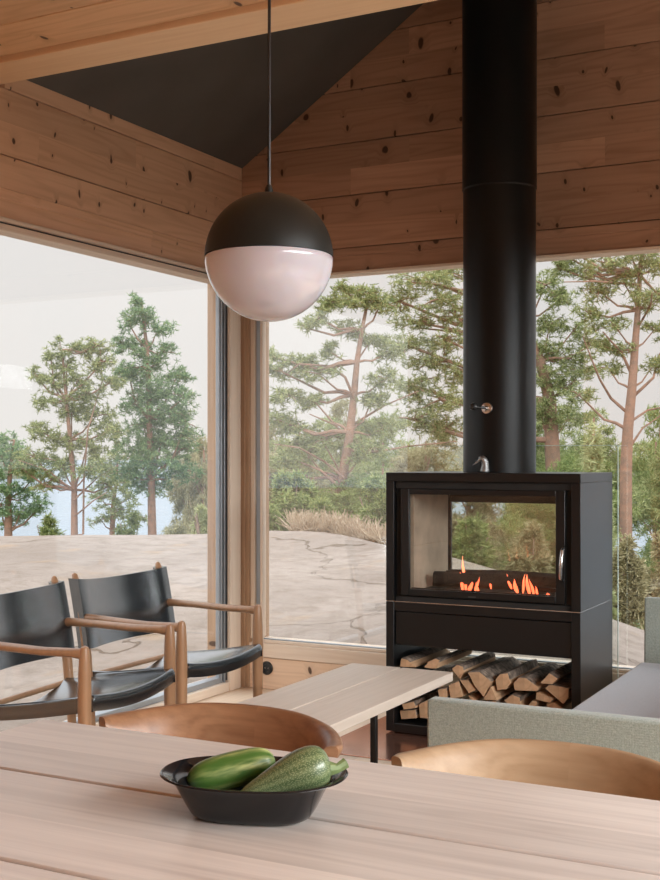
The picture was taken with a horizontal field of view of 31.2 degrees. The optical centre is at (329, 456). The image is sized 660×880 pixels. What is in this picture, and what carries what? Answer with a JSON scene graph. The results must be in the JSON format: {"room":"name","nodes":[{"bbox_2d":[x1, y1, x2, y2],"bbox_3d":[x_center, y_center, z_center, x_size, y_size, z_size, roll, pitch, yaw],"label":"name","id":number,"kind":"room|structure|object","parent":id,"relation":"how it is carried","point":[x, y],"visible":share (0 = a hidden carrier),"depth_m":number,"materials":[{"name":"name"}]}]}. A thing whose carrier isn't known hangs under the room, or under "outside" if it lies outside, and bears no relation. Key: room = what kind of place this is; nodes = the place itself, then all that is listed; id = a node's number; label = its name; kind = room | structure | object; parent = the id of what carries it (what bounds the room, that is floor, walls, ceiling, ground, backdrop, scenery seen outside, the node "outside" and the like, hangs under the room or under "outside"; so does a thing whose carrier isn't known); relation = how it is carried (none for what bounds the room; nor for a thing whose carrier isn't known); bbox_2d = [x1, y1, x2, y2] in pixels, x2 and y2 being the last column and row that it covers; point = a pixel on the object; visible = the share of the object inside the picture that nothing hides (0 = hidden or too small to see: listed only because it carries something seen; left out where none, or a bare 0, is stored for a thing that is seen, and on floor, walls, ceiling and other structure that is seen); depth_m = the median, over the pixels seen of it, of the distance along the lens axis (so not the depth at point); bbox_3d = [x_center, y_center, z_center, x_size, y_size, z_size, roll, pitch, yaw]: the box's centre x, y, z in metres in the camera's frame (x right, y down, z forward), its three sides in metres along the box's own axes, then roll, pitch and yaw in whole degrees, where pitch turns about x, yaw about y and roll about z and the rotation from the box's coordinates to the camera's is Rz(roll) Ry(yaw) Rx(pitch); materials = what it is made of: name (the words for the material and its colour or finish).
{"room":"cabin living room","nodes":[
{"label":"cabin living room","id":0,"kind":"room"},
{"bbox_2d":[0,80,241,245],"bbox_3d":[-2.243,-0.175,3.397,0.200,2.890,7.600,0,0,28],"label":"wall","id":1,"kind":"structure","parent":0,"point":[55,147],"depth_m":5.48,"materials":[{"name":"brown wood"}]},
{"bbox_2d":[0,187,240,725],"bbox_3d":[-1.175,0.077,5.375,0.182,2.385,2.614,0,0,28],"label":"window","id":2,"kind":"structure","parent":1,"relation":"in","point":[23,217],"depth_m":6.26,"materials":[{"name":"brown wood"}]},
{"bbox_2d":[0,0,267,55],"bbox_3d":[-0.507,-1.623,1.103,5.400,0.114,5.742,0,0,28],"label":"boards","id":3,"kind":"object","parent":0,"point":[25,25],"depth_m":4.20,"materials":[{"name":"brown wood"}]},
{"bbox_2d":[204,0,332,321],"bbox_3d":[-0.090,-0.888,1.751,0.191,1.374,0.191,0,0,28],"label":"pendant lamp","id":4,"kind":"object","parent":3,"relation":"hanging from","point":[268,254],"visible":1,"depth_m":1.68,"materials":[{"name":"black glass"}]},
{"bbox_2d":[205,246,332,321],"bbox_3d":[-0.090,-0.249,1.751,0.190,0.096,0.190,0,0,28],"label":"diffuser","id":5,"kind":"object","parent":4,"relation":"attached to","point":[258,283],"depth_m":1.68,"materials":[{"name":"grey glass"}]},
{"bbox_2d":[27,3,423,167],"bbox_3d":[1.344,-2.420,4.650,5.500,1.970,2.060,0,0,28],"label":"ceiling","id":6,"kind":"structure","parent":0,"point":[211,99],"depth_m":5.83,"materials":[{"name":"black paint"}]},
{"bbox_2d":[194,687,390,764],"bbox_3d":[0.028,1.330,2.128,5.500,0.120,7.850,0,0,28],"label":"floor","id":7,"kind":"structure","parent":0,"point":[238,695],"depth_m":6.15,"materials":[{"name":"brown wood"}]},
{"bbox_2d":[0,576,175,724],"bbox_3d":[-1.002,0.884,4.553,0.613,0.774,0.675,0,0,22],"label":"armchair","id":8,"kind":"object","parent":7,"relation":"on","point":[37,623],"visible":0.94,"depth_m":4.69,"materials":[{"name":"black leather"}]},
{"bbox_2d":[68,562,262,725],"bbox_3d":[-0.704,0.884,5.208,0.613,0.774,0.675,0,0,27],"label":"armchair","id":9,"kind":"object","parent":7,"relation":"on","point":[144,597],"visible":0.72,"depth_m":5.29,"materials":[{"name":"black leather"}]},
{"bbox_2d":[99,702,342,757],"bbox_3d":[-0.266,0.892,2.214,0.550,0.756,0.531,0,0,28],"label":"dining chair","id":10,"kind":"object","parent":7,"relation":"on","point":[266,727],"visible":0.41,"depth_m":2.43,"materials":[{"name":"brown wood"}]},
{"bbox_2d":[0,719,659,879],"bbox_3d":[0.365,0.901,1.327,2.662,0.742,1.013,0,0,28],"label":"dining table","id":11,"kind":"object","parent":7,"relation":"on","point":[78,801],"visible":1,"depth_m":1.68,"materials":[{"name":"brown wood"}]},
{"bbox_2d":[160,756,347,825],"bbox_3d":[-0.113,0.498,1.753,0.280,0.064,0.202,0,0,10],"label":"serving bowl","id":12,"kind":"object","parent":11,"relation":"on","point":[236,806],"visible":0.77,"depth_m":1.68,"materials":[{"name":"black ceramic"}]},
{"bbox_2d":[187,747,274,789],"bbox_3d":[-0.150,0.476,1.794,0.134,0.065,0.057,0,0,-12],"label":"cucumber","id":13,"kind":"object","parent":12,"relation":"in","point":[231,770],"visible":0.77,"depth_m":1.77,"materials":[{"name":"green food"}]},
{"bbox_2d":[241,745,348,791],"bbox_3d":[-0.051,0.466,1.724,0.161,0.084,0.069,0,0,-19],"label":"zucchini","id":14,"kind":"object","parent":12,"relation":"in","point":[306,767],"visible":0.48,"depth_m":1.71,"materials":[{"name":"green food"}]},
{"bbox_2d":[237,663,452,762],"bbox_3d":[-0.067,1.060,4.087,0.447,0.420,1.537,0,0,28],"label":"coffee table","id":15,"kind":"object","parent":7,"relation":"on","point":[342,698],"visible":0.36,"depth_m":4.26,"materials":[{"name":"brown wood"}]},
{"bbox_2d":[340,716,426,760],"bbox_3d":[0.711,1.268,5.285,1.230,0.004,1.060,0,0,28],"label":"plate","id":16,"kind":"object","parent":7,"relation":"on","point":[356,743],"visible":0.04,"depth_m":5.23,"materials":[{"name":"orange metal"}]},
{"bbox_2d":[386,471,611,734],"bbox_3d":[0.776,0.668,5.441,0.910,1.194,0.583,0,0,28],"label":"wood stove","id":17,"kind":"object","parent":16,"relation":"on","point":[574,622],"visible":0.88,"depth_m":5.28,"materials":[{"name":"black metal"}]},
{"bbox_2d":[400,707,419,718],"bbox_3d":[0.457,1.183,5.616,0.083,0.050,0.426,0,0,28],"label":"log","id":18,"kind":"object","parent":17,"relation":"in","point":[414,712],"visible":0.19,"depth_m":5.43,"materials":[{"name":"brown wood"}]},
{"bbox_2d":[402,687,442,708],"bbox_3d":[0.459,1.139,5.596,0.071,0.041,0.424,0,0,28],"label":"log","id":19,"kind":"object","parent":18,"relation":"on","point":[414,703],"visible":0.73,"depth_m":5.48,"materials":[{"name":"brown wood"}]},
{"bbox_2d":[433,664,456,677],"bbox_3d":[0.487,1.052,5.610,0.087,0.074,0.446,0,0,28],"label":"log","id":20,"kind":"object","parent":19,"relation":"on","point":[448,668],"visible":0.22,"depth_m":5.72,"materials":[{"name":"brown wood"}]},
{"bbox_2d":[400,647,450,666],"bbox_3d":[0.460,0.943,5.598,0.079,0.038,0.444,0,0,28],"label":"log","id":21,"kind":"object","parent":20,"relation":"on","point":[422,657],"visible":0.86,"depth_m":5.54,"materials":[{"name":"brown wood"}]},
{"bbox_2d":[419,695,461,717],"bbox_3d":[0.528,1.152,5.584,0.054,0.086,0.422,0,0,28],"label":"log","id":22,"kind":"object","parent":17,"relation":"in","point":[423,707],"visible":0.12,"depth_m":5.40,"materials":[{"name":"brown wood"}]},
{"bbox_2d":[425,650,471,667],"bbox_3d":[0.564,0.935,5.542,0.076,0.045,0.440,0,0,28],"label":"log","id":23,"kind":"object","parent":17,"relation":"in","point":[448,658],"visible":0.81,"depth_m":5.44,"materials":[{"name":"brown wood"}]},
{"bbox_2d":[438,676,467,696],"bbox_3d":[0.608,1.069,5.526,0.045,0.056,0.439,0,0,28],"label":"log","id":24,"kind":"object","parent":17,"relation":"in","point":[443,692],"visible":0.26,"depth_m":5.33,"materials":[{"name":"brown wood"}]},
{"bbox_2d":[449,677,470,697],"bbox_3d":[0.666,1.047,5.500,0.068,0.086,0.437,0,0,28],"label":"log","id":25,"kind":"object","parent":17,"relation":"in","point":[457,689],"visible":0.3,"depth_m":5.31,"materials":[{"name":"brown wood"}]},
{"bbox_2d":[452,652,495,678],"bbox_3d":[0.676,0.970,5.510,0.057,0.063,0.429,0,0,28],"label":"log","id":26,"kind":"object","parent":25,"relation":"on","point":[461,670],"visible":0.94,"depth_m":5.43,"materials":[{"name":"brown wood"}]},
{"bbox_2d":[469,691,482,699],"bbox_3d":[0.733,1.084,5.457,0.036,0.031,0.417,0,0,28],"label":"log","id":27,"kind":"object","parent":17,"relation":"in","point":[477,695],"visible":0.24,"depth_m":5.31,"materials":[{"name":"brown wood"}]},
{"bbox_2d":[460,676,476,692],"bbox_3d":[0.720,1.026,5.473,0.076,0.059,0.446,0,0,28],"label":"log","id":28,"kind":"object","parent":27,"relation":"on","point":[467,682],"visible":0.16,"depth_m":5.28,"materials":[{"name":"brown wood"}]},
{"bbox_2d":[473,456,489,472],"bbox_3d":[0.680,0.033,5.293,0.072,0.076,0.048,0,0,28],"label":"bird ornament","id":29,"kind":"object","parent":17,"relation":"on","point":[485,464],"visible":1,"depth_m":5.27,"materials":[{"name":"grey metal"}]},
{"bbox_2d":[433,571,555,587],"bbox_3d":[0.761,0.559,5.413,0.585,0.062,0.069,0,0,22],"label":"log","id":30,"kind":"object","parent":17,"relation":"in","point":[442,577],"visible":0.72,"depth_m":5.40,"materials":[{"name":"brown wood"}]},
{"bbox_2d":[462,0,536,472],"bbox_3d":[0.740,-1.239,5.377,0.342,2.620,0.531,0,0,28],"label":"flue pipe","id":31,"kind":"object","parent":17,"relation":"on","point":[499,37],"visible":0.99,"depth_m":5.31,"materials":[{"name":"metal"}]},
{"bbox_2d":[450,569,555,575],"bbox_3d":[0.828,0.561,5.542,0.543,0.058,0.065,0,0,24],"label":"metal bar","id":32,"kind":"object","parent":17,"relation":"in","point":[466,570],"visible":0.23,"depth_m":5.53,"materials":[{"name":"black metal"}]},
{"bbox_2d":[489,690,518,702],"bbox_3d":[0.822,1.093,5.427,0.072,0.034,0.453,0,0,28],"label":"log","id":33,"kind":"object","parent":17,"relation":"in","point":[502,699],"visible":0.21,"depth_m":5.29,"materials":[{"name":"brown wood"}]},
{"bbox_2d":[484,685,514,699],"bbox_3d":[0.817,1.045,5.424,0.064,0.059,0.469,0,0,28],"label":"log","id":34,"kind":"object","parent":33,"relation":"on","point":[493,693],"visible":0.41,"depth_m":5.24,"materials":[{"name":"brown wood"}]},
{"bbox_2d":[468,656,521,696],"bbox_3d":[0.772,1.008,5.446,0.113,0.111,0.467,0,0,28],"label":"log","id":35,"kind":"object","parent":34,"relation":"on","point":[483,677],"visible":0.78,"depth_m":5.30,"materials":[{"name":"brown wood"}]},
{"bbox_2d":[496,659,538,689],"bbox_3d":[0.861,0.992,5.397,0.069,0.080,0.421,0,0,28],"label":"log","id":36,"kind":"object","parent":34,"relation":"on","point":[505,680],"visible":0.85,"depth_m":5.26,"materials":[{"name":"brown wood"}]},
{"bbox_2d":[460,557,549,594],"bbox_3d":[0.795,0.543,5.360,0.431,0.169,0.044,0,0,30],"label":"fire","id":37,"kind":"object","parent":17,"relation":"in","point":[463,586],"visible":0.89,"depth_m":5.33,"materials":[{"name":"orange"}]},
{"bbox_2d":[504,685,547,704],"bbox_3d":[0.898,1.076,5.373,0.076,0.065,0.422,0,0,28],"label":"log","id":38,"kind":"object","parent":17,"relation":"in","point":[520,697],"visible":0.45,"depth_m":5.23,"materials":[{"name":"brown wood"}]},
{"bbox_2d":[514,662,559,690],"bbox_3d":[0.958,0.995,5.359,0.111,0.059,0.445,0,0,28],"label":"log","id":39,"kind":"object","parent":38,"relation":"on","point":[530,681],"visible":0.87,"depth_m":5.21,"materials":[{"name":"brown wood"}]},
{"bbox_2d":[529,699,548,706],"bbox_3d":[0.982,1.087,5.351,0.050,0.045,0.452,0,0,28],"label":"log","id":40,"kind":"object","parent":17,"relation":"in","point":[535,702],"visible":0.23,"depth_m":5.17,"materials":[{"name":"brown wood"}]},
{"bbox_2d":[547,698,571,708],"bbox_3d":[1.069,1.085,5.299,0.071,0.036,0.418,0,0,28],"label":"log","id":41,"kind":"object","parent":17,"relation":"in","point":[556,703],"visible":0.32,"depth_m":5.13,"materials":[{"name":"brown wood"}]},
{"bbox_2d":[536,688,556,702],"bbox_3d":[1.029,1.045,5.313,0.072,0.039,0.431,0,0,28],"label":"log","id":42,"kind":"object","parent":41,"relation":"on","point":[544,695],"visible":0.29,"depth_m":5.13,"materials":[{"name":"brown wood"}]},
{"bbox_2d":[545,673,571,703],"bbox_3d":[1.077,1.026,5.288,0.108,0.077,0.413,0,0,28],"label":"log","id":43,"kind":"object","parent":41,"relation":"on","point":[561,689],"visible":0.38,"depth_m":5.11,"materials":[{"name":"brown wood"}]},
{"bbox_2d":[541,661,571,683],"bbox_3d":[1.049,0.959,5.303,0.077,0.047,0.441,0,0,28],"label":"log","id":44,"kind":"object","parent":43,"relation":"on","point":[563,671],"visible":0.7,"depth_m":5.16,"materials":[{"name":"brown wood"}]},
{"bbox_2d":[536,445,618,677],"bbox_3d":[0.931,0.605,5.736,0.942,1.322,0.024,0,0,28],"label":"shield","id":45,"kind":"object","parent":16,"relation":"on","point":[536,445],"visible":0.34,"depth_m":5.52,"materials":[{"name":"clear glass"}]},
{"bbox_2d":[391,739,659,800],"bbox_3d":[0.316,0.892,1.897,0.550,0.756,0.531,0,0,28],"label":"dining chair","id":46,"kind":"object","parent":7,"relation":"on","point":[568,765],"visible":0.54,"depth_m":2.12,"materials":[{"name":"brown wood"}]},
{"bbox_2d":[427,597,659,761],"bbox_3d":[1.196,0.897,3.811,0.938,0.746,2.447,0,0,28],"label":"sofa","id":47,"kind":"object","parent":7,"relation":"on","point":[624,715],"visible":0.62,"depth_m":2.87,"materials":[{"name":"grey fabric"}]},
{"bbox_2d":[572,662,659,718],"bbox_3d":[1.150,0.947,3.830,0.839,0.167,2.355,0,0,28],"label":"seat cushion","id":48,"kind":"object","parent":47,"relation":"on","point":[637,692],"depth_m":4.29,"materials":[{"name":"grey fabric"}]},
{"bbox_2d":[242,0,659,664],"bbox_3d":[1.775,-1.042,5.474,5.400,4.624,0.200,0,0,28],"label":"wall","id":49,"kind":"structure","parent":0,"point":[377,157],"depth_m":5.97,"materials":[{"name":"brown wood"}]},
{"bbox_2d":[207,284,268,686],"bbox_3d":[-0.515,0.077,6.644,0.258,2.385,0.245,0,0,28],"label":"trim","id":50,"kind":"structure","parent":49,"relation":"attached to","point":[246,638],"depth_m":6.57,"materials":[{"name":"brown wood"}]},
{"bbox_2d":[263,661,272,674],"bbox_3d":[-0.347,1.154,6.449,0.074,0.074,0.011,0,0,28],"label":"wall socket","id":51,"kind":"object","parent":49,"relation":"attached to","point":[267,666],"visible":0.89,"depth_m":6.45,"materials":[{"name":"black plastic"}]},
{"bbox_2d":[250,657,571,709],"bbox_3d":[1.743,1.184,5.371,4.940,0.168,0.012,0,0,28],"label":"baseboard","id":52,"kind":"structure","parent":49,"relation":"attached to","point":[285,672],"depth_m":6.38,"materials":[{"name":"brown wood"}]},
{"bbox_2d":[249,229,659,681],"bbox_3d":[1.774,0.017,5.420,4.950,2.161,0.136,0,0,28],"label":"window","id":53,"kind":"structure","parent":49,"relation":"in","point":[642,241],"depth_m":6.25,"materials":[{"name":"brown wood"}]},
{"label":"outside","id":54,"kind":"structure","parent":0,"visible":0},
{"bbox_2d":[0,460,651,624],"bbox_3d":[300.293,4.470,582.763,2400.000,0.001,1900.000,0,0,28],"label":"sea","id":55,"kind":"structure","parent":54,"point":[61,510],"depth_m":98.59,"materials":[{"name":"blue liquid"}]},
{"bbox_3d":[0.839,-2.517,3.683,5.400,1.675,0.118,0,0,28],"label":"wall","id":56,"kind":"structure","parent":0,"visible":0},
{"bbox_2d":[0,0,436,84],"bbox_3d":[0.798,-1.678,3.657,5.050,0.264,0.205,0,0,28],"label":"beam","id":57,"kind":"structure","parent":56,"relation":"attached to","point":[248,20],"depth_m":4.32,"materials":[{"name":"brown wood"}]},
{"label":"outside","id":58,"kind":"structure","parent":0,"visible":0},
{"bbox_2d":[0,441,638,496],"bbox_3d":[-34.848,0.270,209.481,197.900,8.800,123.858,0,0,28],"label":"shore","id":59,"kind":"structure","parent":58,"point":[459,454],"depth_m":183.66,"materials":[{"name":"green"}]},
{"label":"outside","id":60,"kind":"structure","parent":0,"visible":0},
{"bbox_2d":[0,531,643,731],"bbox_3d":[-3.569,7.590,22.251,120.000,13.641,115.000,0,0,28],"label":"ground","id":61,"kind":"structure","parent":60,"point":[323,586],"depth_m":9.50,"materials":[{"name":"stone"}]},
{"bbox_2d":[0,429,53,535],"bbox_3d":[-6.093,1.171,23.030,1.458,3.469,1.039,0,0,-27],"label":"pine tree","id":62,"kind":"object","parent":61,"relation":"on","point":[7,490],"visible":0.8,"depth_m":22.97,"materials":[{"name":"green plant"}]},
{"bbox_2d":[37,512,65,535],"bbox_3d":[-4.989,1.742,21.007,0.975,1.587,1.012,0,0,10],"label":"shrub","id":63,"kind":"object","parent":61,"relation":"on","point":[49,522],"visible":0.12,"depth_m":21.03,"materials":[{"name":"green plant"}]},
{"bbox_2d":[3,334,131,534],"bbox_3d":[-4.424,0.164,20.084,2.124,4.502,1.356,0,0,10],"label":"pine tree","id":64,"kind":"object","parent":61,"relation":"on","point":[83,394],"visible":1,"depth_m":19.96,"materials":[{"name":"green plant"}]},
{"bbox_2d":[81,444,147,534],"bbox_3d":[-4.200,1.347,23.477,1.368,3.295,1.146,0,0,31],"label":"pine tree","id":65,"kind":"object","parent":61,"relation":"on","point":[115,501],"visible":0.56,"depth_m":23.46,"materials":[{"name":"green plant"}]},
{"bbox_2d":[111,500,142,534],"bbox_3d":[-3.751,1.739,22.037,0.838,1.923,0.861,0,0,-12],"label":"shrub","id":66,"kind":"object","parent":61,"relation":"on","point":[132,519],"visible":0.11,"depth_m":21.89,"materials":[{"name":"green plant"}]},
{"bbox_2d":[98,290,205,534],"bbox_3d":[-3.081,-0.227,21.064,1.791,5.532,1.559,0,0,33],"label":"pine tree","id":67,"kind":"object","parent":61,"relation":"on","point":[148,445],"visible":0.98,"depth_m":20.89,"materials":[{"name":"green plant"}]},
{"bbox_2d":[158,454,205,534],"bbox_3d":[-5.066,3.578,43.871,3.063,7.472,2.625,0,0,-34],"label":"pine","id":68,"kind":"object","parent":61,"relation":"on","point":[178,507],"visible":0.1,"depth_m":43.74,"materials":[{"name":"green plant"}]},
{"bbox_2d":[160,434,206,534],"bbox_3d":[-4.117,3.035,39.869,3.063,7.904,2.625,0,0,-34],"label":"pine","id":69,"kind":"object","parent":61,"relation":"on","point":[191,488],"visible":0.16,"depth_m":39.92,"materials":[{"name":"green plant"}]},
{"bbox_2d":[188,502,206,533],"bbox_3d":[-1.593,0.890,15.058,0.462,0.639,0.400,0,0,30],"label":"shrub","id":70,"kind":"object","parent":61,"relation":"on","point":[200,526],"visible":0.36,"depth_m":14.96,"materials":[{"name":"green plant"}]},
{"bbox_2d":[269,502,283,530],"bbox_3d":[-0.710,0.769,14.006,0.330,0.515,0.384,0,0,-13],"label":"shrub","id":71,"kind":"object","parent":61,"relation":"on","point":[273,511],"visible":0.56,"depth_m":13.93,"materials":[{"name":"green plant"}]},
{"bbox_2d":[269,450,297,503],"bbox_3d":[-1.220,1.249,20.831,1.715,2.768,2.001,0,0,-35],"label":"pine","id":72,"kind":"object","parent":61,"relation":"on","point":[271,470],"visible":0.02,"depth_m":20.92,"materials":[{"name":"green plant"}]},
{"bbox_2d":[269,437,306,497],"bbox_3d":[-1.467,1.567,25.885,2.337,4.096,2.277,0,0,9],"label":"pine","id":73,"kind":"object","parent":61,"relation":"on","point":[283,440],"visible":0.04,"depth_m":26.31,"materials":[{"name":"green plant"}]},
{"bbox_2d":[269,467,319,530],"bbox_3d":[-0.436,0.643,14.461,0.868,1.073,0.890,0,0,36],"label":"shrub","id":74,"kind":"object","parent":61,"relation":"on","point":[291,491],"visible":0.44,"depth_m":14.45,"materials":[{"name":"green plant"}]},
{"bbox_2d":[269,421,319,501],"bbox_3d":[-1.105,2.007,30.733,3.404,6.017,2.917,0,0,41],"label":"pine","id":75,"kind":"object","parent":61,"relation":"on","point":[271,432],"visible":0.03,"depth_m":30.03,"materials":[{"name":"green plant"}]},
{"bbox_2d":[291,415,342,492],"bbox_3d":[-0.790,2.588,36.952,3.215,7.882,3.299,0,0,9],"label":"pine","id":76,"kind":"object","parent":61,"relation":"on","point":[328,459],"visible":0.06,"depth_m":36.52,"materials":[{"name":"green plant"}]},
{"bbox_2d":[310,494,339,517],"bbox_3d":[-0.040,0.768,14.031,0.594,0.671,0.504,0,0,7],"label":"shrub","id":77,"kind":"object","parent":61,"relation":"on","point":[319,502],"visible":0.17,"depth_m":13.90,"materials":[{"name":"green plant"}]},
{"bbox_2d":[275,506,385,544],"bbox_3d":[0.096,0.864,12.558,1.359,0.697,2.143,0,0,-4],"label":"dry grass","id":78,"kind":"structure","parent":61,"relation":"on","point":[353,527],"depth_m":12.37,"materials":[{"name":"beige plant"}]},
{"bbox_2d":[306,460,361,496],"bbox_3d":[-0.118,1.255,19.529,1.490,2.405,1.739,0,0,29],"label":"pine","id":79,"kind":"object","parent":61,"relation":"on","point":[319,483],"visible":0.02,"depth_m":19.32,"materials":[{"name":"green plant"}]},
{"bbox_2d":[316,474,364,520],"bbox_3d":[-0.035,1.094,16.927,1.638,1.719,1.607,0,0,8],"label":"pine","id":80,"kind":"object","parent":61,"relation":"on","point":[350,504],"visible":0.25,"depth_m":16.74,"materials":[{"name":"green plant"}]},
{"bbox_2d":[322,398,378,470],"bbox_3d":[0.856,2.517,40.772,2.917,9.308,3.404,0,0,-35],"label":"pine","id":81,"kind":"object","parent":61,"relation":"on","point":[337,408],"visible":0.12,"depth_m":40.12,"materials":[{"name":"green plant"}]},
{"bbox_2d":[269,278,455,515],"bbox_3d":[0.353,-0.318,17.034,2.823,4.546,1.170,0,0,0],"label":"pine tree","id":82,"kind":"object","parent":61,"relation":"on","point":[306,363],"visible":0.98,"depth_m":16.94,"materials":[{"name":"green plant"}]},
{"bbox_2d":[349,462,386,501],"bbox_3d":[0.830,1.266,18.513,1.607,2.418,1.650,0,0,19],"label":"pine","id":83,"kind":"object","parent":61,"relation":"on","point":[357,469],"visible":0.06,"depth_m":18.61,"materials":[{"name":"green plant"}]},
{"bbox_2d":[356,473,385,530],"bbox_3d":[0.511,0.697,13.525,0.650,1.059,0.656,0,0,-34],"label":"shrub","id":84,"kind":"object","parent":61,"relation":"on","point":[374,493],"visible":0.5,"depth_m":13.38,"materials":[{"name":"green plant"}]},
{"bbox_2d":[350,408,422,481],"bbox_3d":[1.754,2.405,33.719,3.214,7.739,3.277,0,0,-9],"label":"pine","id":85,"kind":"object","parent":61,"relation":"on","point":[382,463],"visible":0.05,"depth_m":33.83,"materials":[{"name":"green plant"}]},
{"bbox_2d":[386,425,462,514],"bbox_3d":[2.257,2.262,30.002,2.917,6.434,3.404,0,0,-28],"label":"pine","id":86,"kind":"object","parent":61,"relation":"on","point":[416,460],"visible":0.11,"depth_m":29.98,"materials":[{"name":"green plant"}]},
{"bbox_2d":[452,512,497,566],"bbox_3d":[1.534,1.005,12.612,0.613,0.838,0.634,0,0,-9],"label":"shrub","id":87,"kind":"object","parent":61,"relation":"on","point":[470,542],"visible":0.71,"depth_m":12.47,"materials":[{"name":"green plant"}]},
{"bbox_2d":[444,454,508,569],"bbox_3d":[2.136,1.382,18.962,1.837,2.964,2.143,0,0,-27],"label":"pine","id":88,"kind":"object","parent":61,"relation":"on","point":[490,517],"visible":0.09,"depth_m":18.96,"materials":[{"name":"green plant"}]},
{"bbox_2d":[471,503,509,567],"bbox_3d":[5.925,3.145,39.608,3.277,8.480,3.213,0,0,43],"label":"pine","id":89,"kind":"object","parent":61,"relation":"on","point":[498,503],"visible":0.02,"depth_m":39.16,"materials":[{"name":"green plant"}]},
{"bbox_2d":[380,268,609,516],"bbox_3d":[2.868,-0.183,20.922,4.232,7.387,1.595,0,0,1],"label":"pine tree","id":90,"kind":"object","parent":61,"relation":"on","point":[548,400],"visible":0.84,"depth_m":20.88,"materials":[{"name":"green plant"}]},
{"bbox_2d":[492,450,542,569],"bbox_3d":[6.062,2.950,35.212,3.404,8.162,2.917,0,0,-34],"label":"pine","id":91,"kind":"object","parent":61,"relation":"on","point":[502,541],"visible":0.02,"depth_m":35.08,"materials":[{"name":"green plant"}]},
{"bbox_2d":[501,516,553,572],"bbox_3d":[2.088,1.102,12.177,0.552,0.991,0.605,0,0,45],"label":"shrub","id":92,"kind":"object","parent":61,"relation":"on","point":[529,553],"visible":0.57,"depth_m":12.12,"materials":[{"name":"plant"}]},
{"bbox_2d":[490,463,570,539],"bbox_3d":[4.123,1.901,21.525,2.445,3.800,2.493,0,0,20],"label":"pine","id":93,"kind":"object","parent":61,"relation":"on","point":[525,510],"visible":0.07,"depth_m":21.51,"materials":[{"name":"green plant"}]},
{"bbox_2d":[490,403,583,567],"bbox_3d":[3.995,1.639,24.843,3.115,5.604,3.197,0,0,1],"label":"pine","id":94,"kind":"object","parent":61,"relation":"on","point":[540,458],"visible":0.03,"depth_m":24.32,"materials":[{"name":"green plant"}]},
{"bbox_2d":[493,451,585,573],"bbox_3d":[2.995,1.364,16.747,1.906,2.905,1.869,0,0,32],"label":"pine","id":95,"kind":"object","parent":61,"relation":"on","point":[568,465],"visible":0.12,"depth_m":16.47,"materials":[{"name":"green plant"}]},
{"bbox_2d":[534,504,623,570],"bbox_3d":[3.431,1.595,16.593,1.650,2.463,1.607,0,0,-40],"label":"pine","id":96,"kind":"object","parent":61,"relation":"on","point":[553,513],"visible":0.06,"depth_m":16.44,"materials":[{"name":"green plant"}]},
{"bbox_2d":[519,449,648,627],"bbox_3d":[4.617,1.895,22.142,2.695,4.188,2.748,0,0,15],"label":"pine","id":97,"kind":"object","parent":61,"relation":"on","point":[614,496],"visible":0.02,"depth_m":21.43,"materials":[{"name":"green plant"}]},
{"bbox_2d":[579,421,619,555],"bbox_3d":[2.936,0.868,13.172,0.715,2.604,0.638,0,0,28],"label":"pine","id":98,"kind":"object","parent":61,"relation":"on","point":[591,458],"visible":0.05,"depth_m":13.15,"materials":[{"name":"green plant"}]},
{"bbox_2d":[559,407,641,622],"bbox_3d":[7.022,2.569,31.598,3.299,8.018,3.215,0,0,-9],"label":"pine","id":99,"kind":"object","parent":61,"relation":"on","point":[608,431],"visible":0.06,"depth_m":31.35,"materials":[{"name":"green plant"}]},
{"bbox_2d":[542,253,659,543],"bbox_3d":[4.283,-0.190,18.019,2.235,6.786,1.227,0,0,-3],"label":"pine tree","id":100,"kind":"object","parent":61,"relation":"on","point":[588,270],"visible":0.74,"depth_m":17.95,"materials":[{"name":"green plant"}]},
{"bbox_2d":[612,588,621,619],"bbox_3d":[2.241,1.195,9.604,0.252,0.389,0.241,0,0,-29],"label":"shrub","id":101,"kind":"object","parent":61,"relation":"on","point":[614,611],"visible":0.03,"depth_m":9.58,"materials":[{"name":"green plant"}]},
{"bbox_2d":[612,532,653,629],"bbox_3d":[2.874,1.298,11.522,0.582,1.140,0.499,0,0,25],"label":"shrub","id":102,"kind":"object","parent":61,"relation":"on","point":[633,584],"visible":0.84,"depth_m":11.37,"materials":[{"name":"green plant"}]},
{"bbox_2d":[632,439,659,628],"bbox_3d":[7.825,2.468,25.753,3.205,5.766,3.289,0,0,-28],"label":"pine","id":103,"kind":"object","parent":61,"relation":"on","point":[650,506],"visible":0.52,"depth_m":25.75,"materials":[{"name":"green plant"}]},
{"bbox_2d":[632,435,659,575],"bbox_3d":[10.163,3.328,37.211,3.277,8.632,3.213,0,0,-28],"label":"pine","id":104,"kind":"object","parent":61,"relation":"on","point":[637,527],"visible":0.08,"depth_m":37.51,"materials":[{"name":"green plant"}]},
{"bbox_2d":[632,403,659,559],"bbox_3d":[11.606,2.886,41.061,3.213,10.403,3.277,0,0,29],"label":"pine","id":105,"kind":"object","parent":61,"relation":"on","point":[638,464],"visible":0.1,"depth_m":41.49,"materials":[{"name":"green plant"}]},
{"bbox_2d":[639,530,659,629],"bbox_3d":[3.500,1.478,12.374,0.547,1.433,0.531,0,0,-27],"label":"shrub","id":106,"kind":"object","parent":61,"relation":"on","point":[655,583],"visible":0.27,"depth_m":12.39,"materials":[{"name":"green plant"}]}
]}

